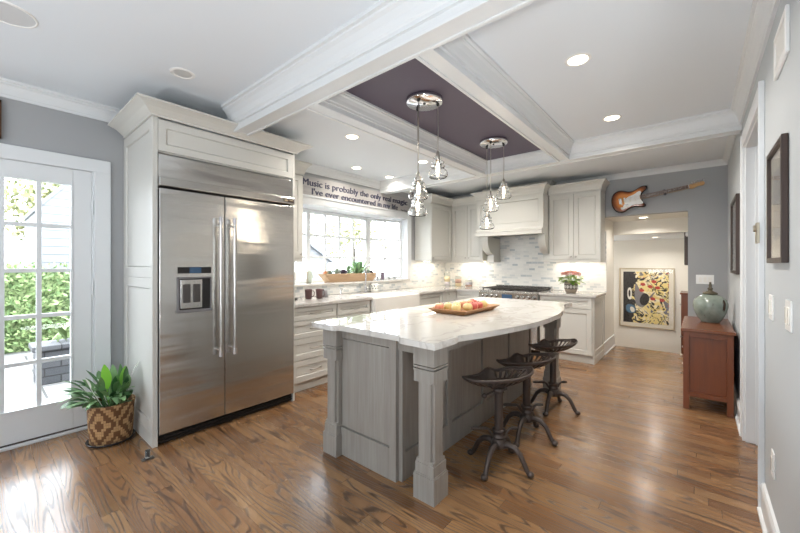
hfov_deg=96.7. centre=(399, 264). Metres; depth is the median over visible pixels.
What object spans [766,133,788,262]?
picture frame
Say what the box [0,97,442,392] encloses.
wall
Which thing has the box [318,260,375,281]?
trough
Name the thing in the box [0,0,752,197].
ceiling
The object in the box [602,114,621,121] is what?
recessed light
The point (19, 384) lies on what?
ground
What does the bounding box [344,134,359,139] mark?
recessed light
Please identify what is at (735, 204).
picture frame
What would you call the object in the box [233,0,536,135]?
trim
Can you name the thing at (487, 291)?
cooktop
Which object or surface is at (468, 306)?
apple
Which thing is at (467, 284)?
glass canister
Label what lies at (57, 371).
wall
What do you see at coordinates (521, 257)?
wall tile
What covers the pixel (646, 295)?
framed painting
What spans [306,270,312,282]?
ornament
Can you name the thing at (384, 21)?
trim
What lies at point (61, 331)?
shrub
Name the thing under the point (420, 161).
recessed light
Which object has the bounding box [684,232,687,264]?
picture frame
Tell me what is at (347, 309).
base cabinet
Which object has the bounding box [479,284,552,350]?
range
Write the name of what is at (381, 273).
stand
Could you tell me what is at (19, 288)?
hedge
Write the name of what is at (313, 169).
trim
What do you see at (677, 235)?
ceiling
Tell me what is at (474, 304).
apple
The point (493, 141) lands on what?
pendant lamp
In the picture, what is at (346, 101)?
trim
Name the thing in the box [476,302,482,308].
apple
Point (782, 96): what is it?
wall
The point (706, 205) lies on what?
wall
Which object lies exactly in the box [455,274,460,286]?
glass canister
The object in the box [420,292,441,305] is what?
base cabinet
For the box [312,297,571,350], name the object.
island countertop
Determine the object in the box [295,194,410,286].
window
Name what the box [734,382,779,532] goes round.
baseboard
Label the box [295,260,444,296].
wall tile
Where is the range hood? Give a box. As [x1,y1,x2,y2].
[471,180,556,261]
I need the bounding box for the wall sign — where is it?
[303,175,408,211]
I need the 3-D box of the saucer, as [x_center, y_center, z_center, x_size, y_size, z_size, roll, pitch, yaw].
[-2.182,1.311,2.688,0.298,0.018,0.298,0,0,40]
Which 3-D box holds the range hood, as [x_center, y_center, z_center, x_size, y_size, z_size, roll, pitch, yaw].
[1.824,-0.657,5.694,1.212,1.234,0.624,0,0,40]
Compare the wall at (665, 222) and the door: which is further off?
the wall at (665, 222)
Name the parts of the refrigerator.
door, dispenser plate, dispenser frame, handle, grille panel, handle, door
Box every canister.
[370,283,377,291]
[444,271,449,285]
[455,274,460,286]
[465,278,471,286]
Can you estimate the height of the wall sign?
0.259 m
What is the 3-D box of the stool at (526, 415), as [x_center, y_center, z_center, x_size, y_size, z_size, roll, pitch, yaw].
[0.970,1.009,2.725,0.535,0.621,0.338,0,0,-5]
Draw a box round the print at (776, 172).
[773,166,779,240]
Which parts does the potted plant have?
flower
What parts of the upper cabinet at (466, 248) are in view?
door, crown, light rail, door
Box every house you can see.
[23,185,69,267]
[298,242,333,279]
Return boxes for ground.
[4,350,69,410]
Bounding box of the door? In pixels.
[0,143,110,451]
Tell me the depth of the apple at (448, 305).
3.03 m
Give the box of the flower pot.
[558,270,585,292]
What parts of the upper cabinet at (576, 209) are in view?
door, light rail, crown, door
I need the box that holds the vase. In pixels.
[693,282,728,322]
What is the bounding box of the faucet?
[364,264,377,292]
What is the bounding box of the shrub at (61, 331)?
[43,316,69,341]
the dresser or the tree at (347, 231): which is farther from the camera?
the tree at (347, 231)
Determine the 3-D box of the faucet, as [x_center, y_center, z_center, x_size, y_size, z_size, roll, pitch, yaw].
[-0.394,0.201,5.114,0.279,0.408,0.124,0,0,40]
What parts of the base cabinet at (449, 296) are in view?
door, door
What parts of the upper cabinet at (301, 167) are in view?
door, crown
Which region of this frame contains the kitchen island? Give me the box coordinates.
[323,317,560,506]
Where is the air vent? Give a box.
[774,4,789,80]
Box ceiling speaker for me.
[0,0,37,28]
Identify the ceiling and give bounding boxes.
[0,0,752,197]
[614,232,683,240]
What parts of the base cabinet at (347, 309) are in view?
door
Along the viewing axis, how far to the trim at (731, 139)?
4.65 m
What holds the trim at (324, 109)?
attached to the ceiling at (651, 62)
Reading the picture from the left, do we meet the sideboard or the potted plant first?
the potted plant
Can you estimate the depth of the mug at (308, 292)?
4.13 m
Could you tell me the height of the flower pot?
0.324 m
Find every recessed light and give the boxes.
[169,67,194,78]
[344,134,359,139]
[419,160,428,163]
[564,53,591,66]
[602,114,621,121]
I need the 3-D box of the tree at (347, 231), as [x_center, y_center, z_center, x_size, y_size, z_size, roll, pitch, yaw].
[-3.038,-1.368,23.547,4.042,5.689,5.357,0,0,40]
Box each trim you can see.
[0,77,120,122]
[221,0,464,122]
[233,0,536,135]
[296,159,465,189]
[306,101,484,175]
[324,91,552,170]
[380,124,741,193]
[404,135,735,198]
[416,47,568,161]
[439,0,779,155]
[740,80,764,506]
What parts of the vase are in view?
lid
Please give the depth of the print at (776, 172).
1.56 m
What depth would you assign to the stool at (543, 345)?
3.23 m
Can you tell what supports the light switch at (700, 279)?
attached to the wall at (706, 205)
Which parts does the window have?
sash frame, sash frame, sill, sash frame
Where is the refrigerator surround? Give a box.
[108,92,312,447]
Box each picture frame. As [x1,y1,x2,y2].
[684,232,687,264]
[730,193,739,273]
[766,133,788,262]
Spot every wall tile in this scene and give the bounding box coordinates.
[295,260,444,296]
[445,231,606,291]
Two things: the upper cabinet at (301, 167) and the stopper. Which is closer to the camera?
the stopper
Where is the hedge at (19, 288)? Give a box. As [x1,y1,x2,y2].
[4,260,69,353]
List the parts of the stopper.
post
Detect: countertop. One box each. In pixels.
[295,294,372,307]
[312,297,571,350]
[342,290,390,294]
[385,285,486,294]
[539,290,605,297]
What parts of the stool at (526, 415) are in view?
leg, leg, seat, leg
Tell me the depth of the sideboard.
6.16 m
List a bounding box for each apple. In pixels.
[434,303,444,308]
[444,302,451,309]
[451,304,461,310]
[462,302,472,310]
[470,302,477,309]
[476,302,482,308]
[479,300,487,307]
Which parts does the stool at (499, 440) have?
leg, leg, seat, leg, leg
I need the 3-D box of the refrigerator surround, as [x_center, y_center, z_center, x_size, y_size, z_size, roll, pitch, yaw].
[-1.649,0.083,3.213,0.898,2.474,1.415,0,0,40]
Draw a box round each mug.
[305,289,314,298]
[316,289,324,298]
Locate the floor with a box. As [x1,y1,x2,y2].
[0,346,761,532]
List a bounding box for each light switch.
[696,275,713,283]
[768,294,773,320]
[784,299,792,332]
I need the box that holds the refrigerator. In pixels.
[158,153,293,443]
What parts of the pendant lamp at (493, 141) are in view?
lamp shade, lamp shade, cord, lamp shade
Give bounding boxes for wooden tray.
[429,304,498,315]
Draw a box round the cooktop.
[480,289,551,293]
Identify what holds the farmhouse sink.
in the countertop at (383, 290)
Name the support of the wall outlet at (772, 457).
attached to the wall at (782, 96)
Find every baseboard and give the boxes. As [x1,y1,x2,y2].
[604,334,615,355]
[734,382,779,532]
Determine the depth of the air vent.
1.45 m
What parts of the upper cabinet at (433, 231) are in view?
crown, light rail, door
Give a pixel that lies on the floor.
(634, 459)
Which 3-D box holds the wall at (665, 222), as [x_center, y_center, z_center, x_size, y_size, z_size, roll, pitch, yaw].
[3.648,0.265,5.252,1.160,2.110,0.785,0,0,40]
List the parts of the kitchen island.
post, panel, post, seating panel, post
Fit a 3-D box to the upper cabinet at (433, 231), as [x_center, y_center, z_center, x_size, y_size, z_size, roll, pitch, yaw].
[0.702,-0.602,6.369,0.423,1.133,1.034,0,0,40]
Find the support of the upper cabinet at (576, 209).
attached to the wall at (706, 205)
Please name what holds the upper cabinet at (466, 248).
attached to the wall at (706, 205)
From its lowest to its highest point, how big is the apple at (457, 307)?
0.072 m
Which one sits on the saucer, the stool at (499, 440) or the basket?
the basket
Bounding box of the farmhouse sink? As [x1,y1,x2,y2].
[354,292,419,312]
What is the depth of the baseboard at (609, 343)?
5.46 m
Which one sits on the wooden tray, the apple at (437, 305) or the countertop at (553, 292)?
the apple at (437, 305)
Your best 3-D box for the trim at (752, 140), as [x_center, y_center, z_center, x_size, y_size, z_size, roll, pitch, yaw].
[2.327,0.168,2.274,0.182,2.305,1.089,0,0,40]
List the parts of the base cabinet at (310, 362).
drawer, drawer, drawer, drawer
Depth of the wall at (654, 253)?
7.06 m
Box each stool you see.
[462,366,533,480]
[496,352,557,446]
[528,338,580,415]
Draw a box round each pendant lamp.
[406,90,447,216]
[479,136,510,229]
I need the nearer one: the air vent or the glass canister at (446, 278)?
the air vent
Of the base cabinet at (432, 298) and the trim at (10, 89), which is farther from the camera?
the base cabinet at (432, 298)
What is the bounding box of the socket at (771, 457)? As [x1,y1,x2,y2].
[770,456,772,471]
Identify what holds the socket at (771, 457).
attached to the wall outlet at (772, 457)
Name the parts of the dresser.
leg, rail, rail, panel, leg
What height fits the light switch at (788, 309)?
0.118 m
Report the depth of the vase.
3.52 m
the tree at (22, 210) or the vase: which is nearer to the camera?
the vase
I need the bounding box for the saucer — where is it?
[85,429,135,447]
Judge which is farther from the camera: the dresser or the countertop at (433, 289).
the countertop at (433, 289)
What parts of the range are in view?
control panel, oven door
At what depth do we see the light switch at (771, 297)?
1.68 m
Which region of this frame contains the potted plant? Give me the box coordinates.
[57,363,137,445]
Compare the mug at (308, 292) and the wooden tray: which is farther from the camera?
the mug at (308, 292)
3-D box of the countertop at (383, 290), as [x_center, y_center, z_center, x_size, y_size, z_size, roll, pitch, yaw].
[-0.491,0.421,5.163,0.149,0.033,0.919,0,0,40]
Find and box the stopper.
[141,449,154,461]
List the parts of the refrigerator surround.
panel, crown, door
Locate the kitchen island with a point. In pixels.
(394, 409)
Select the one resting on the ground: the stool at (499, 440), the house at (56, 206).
the house at (56, 206)
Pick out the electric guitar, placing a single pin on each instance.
(621, 201)
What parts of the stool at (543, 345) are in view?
leg, leg, seat, leg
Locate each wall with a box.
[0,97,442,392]
[28,338,69,384]
[450,165,727,341]
[605,212,687,340]
[614,238,687,353]
[728,0,799,532]
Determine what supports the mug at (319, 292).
on the countertop at (336, 298)
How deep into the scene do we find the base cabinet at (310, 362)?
3.75 m
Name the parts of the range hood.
panel, crown, crown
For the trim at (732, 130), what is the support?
attached to the wall at (782, 96)
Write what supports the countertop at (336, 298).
on the base cabinet at (310, 362)
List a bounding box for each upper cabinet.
[295,159,311,261]
[415,193,452,262]
[452,196,487,262]
[548,178,609,261]
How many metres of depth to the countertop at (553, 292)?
4.96 m
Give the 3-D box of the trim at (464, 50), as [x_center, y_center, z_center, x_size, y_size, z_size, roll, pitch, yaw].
[1.475,-1.206,2.359,1.315,0.128,2.510,0,0,40]
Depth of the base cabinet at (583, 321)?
4.80 m
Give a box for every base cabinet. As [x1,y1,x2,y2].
[295,304,335,391]
[336,300,369,317]
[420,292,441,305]
[442,291,456,302]
[457,291,478,299]
[540,295,603,364]
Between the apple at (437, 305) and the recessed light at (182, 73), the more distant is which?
the apple at (437, 305)
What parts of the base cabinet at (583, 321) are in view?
drawer, door, moulding, panel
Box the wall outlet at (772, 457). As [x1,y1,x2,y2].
[770,448,774,479]
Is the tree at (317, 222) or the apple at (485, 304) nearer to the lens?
the apple at (485, 304)
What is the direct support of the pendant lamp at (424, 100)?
hanging from the ceiling at (651, 62)
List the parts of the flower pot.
pot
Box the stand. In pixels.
[380,272,383,279]
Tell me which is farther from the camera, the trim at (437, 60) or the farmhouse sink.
the farmhouse sink
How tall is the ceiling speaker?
0.009 m
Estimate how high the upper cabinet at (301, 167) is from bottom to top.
1.121 m
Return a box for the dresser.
[680,316,735,417]
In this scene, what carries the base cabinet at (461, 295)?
on the floor
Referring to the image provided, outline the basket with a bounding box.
[86,394,134,445]
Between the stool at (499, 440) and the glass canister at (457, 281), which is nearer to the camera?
the stool at (499, 440)
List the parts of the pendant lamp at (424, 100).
lamp shade, cord, lamp shade, cord, lamp shade, cord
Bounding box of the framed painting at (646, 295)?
[619,268,674,330]
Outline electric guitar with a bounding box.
[611,179,704,212]
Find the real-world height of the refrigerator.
2.130 m
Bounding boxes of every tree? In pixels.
[4,178,60,240]
[310,214,327,245]
[310,216,387,261]
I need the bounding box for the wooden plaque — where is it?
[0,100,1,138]
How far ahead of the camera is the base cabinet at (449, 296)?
5.83 m
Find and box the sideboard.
[680,291,687,353]
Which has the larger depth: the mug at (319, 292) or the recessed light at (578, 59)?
the mug at (319, 292)

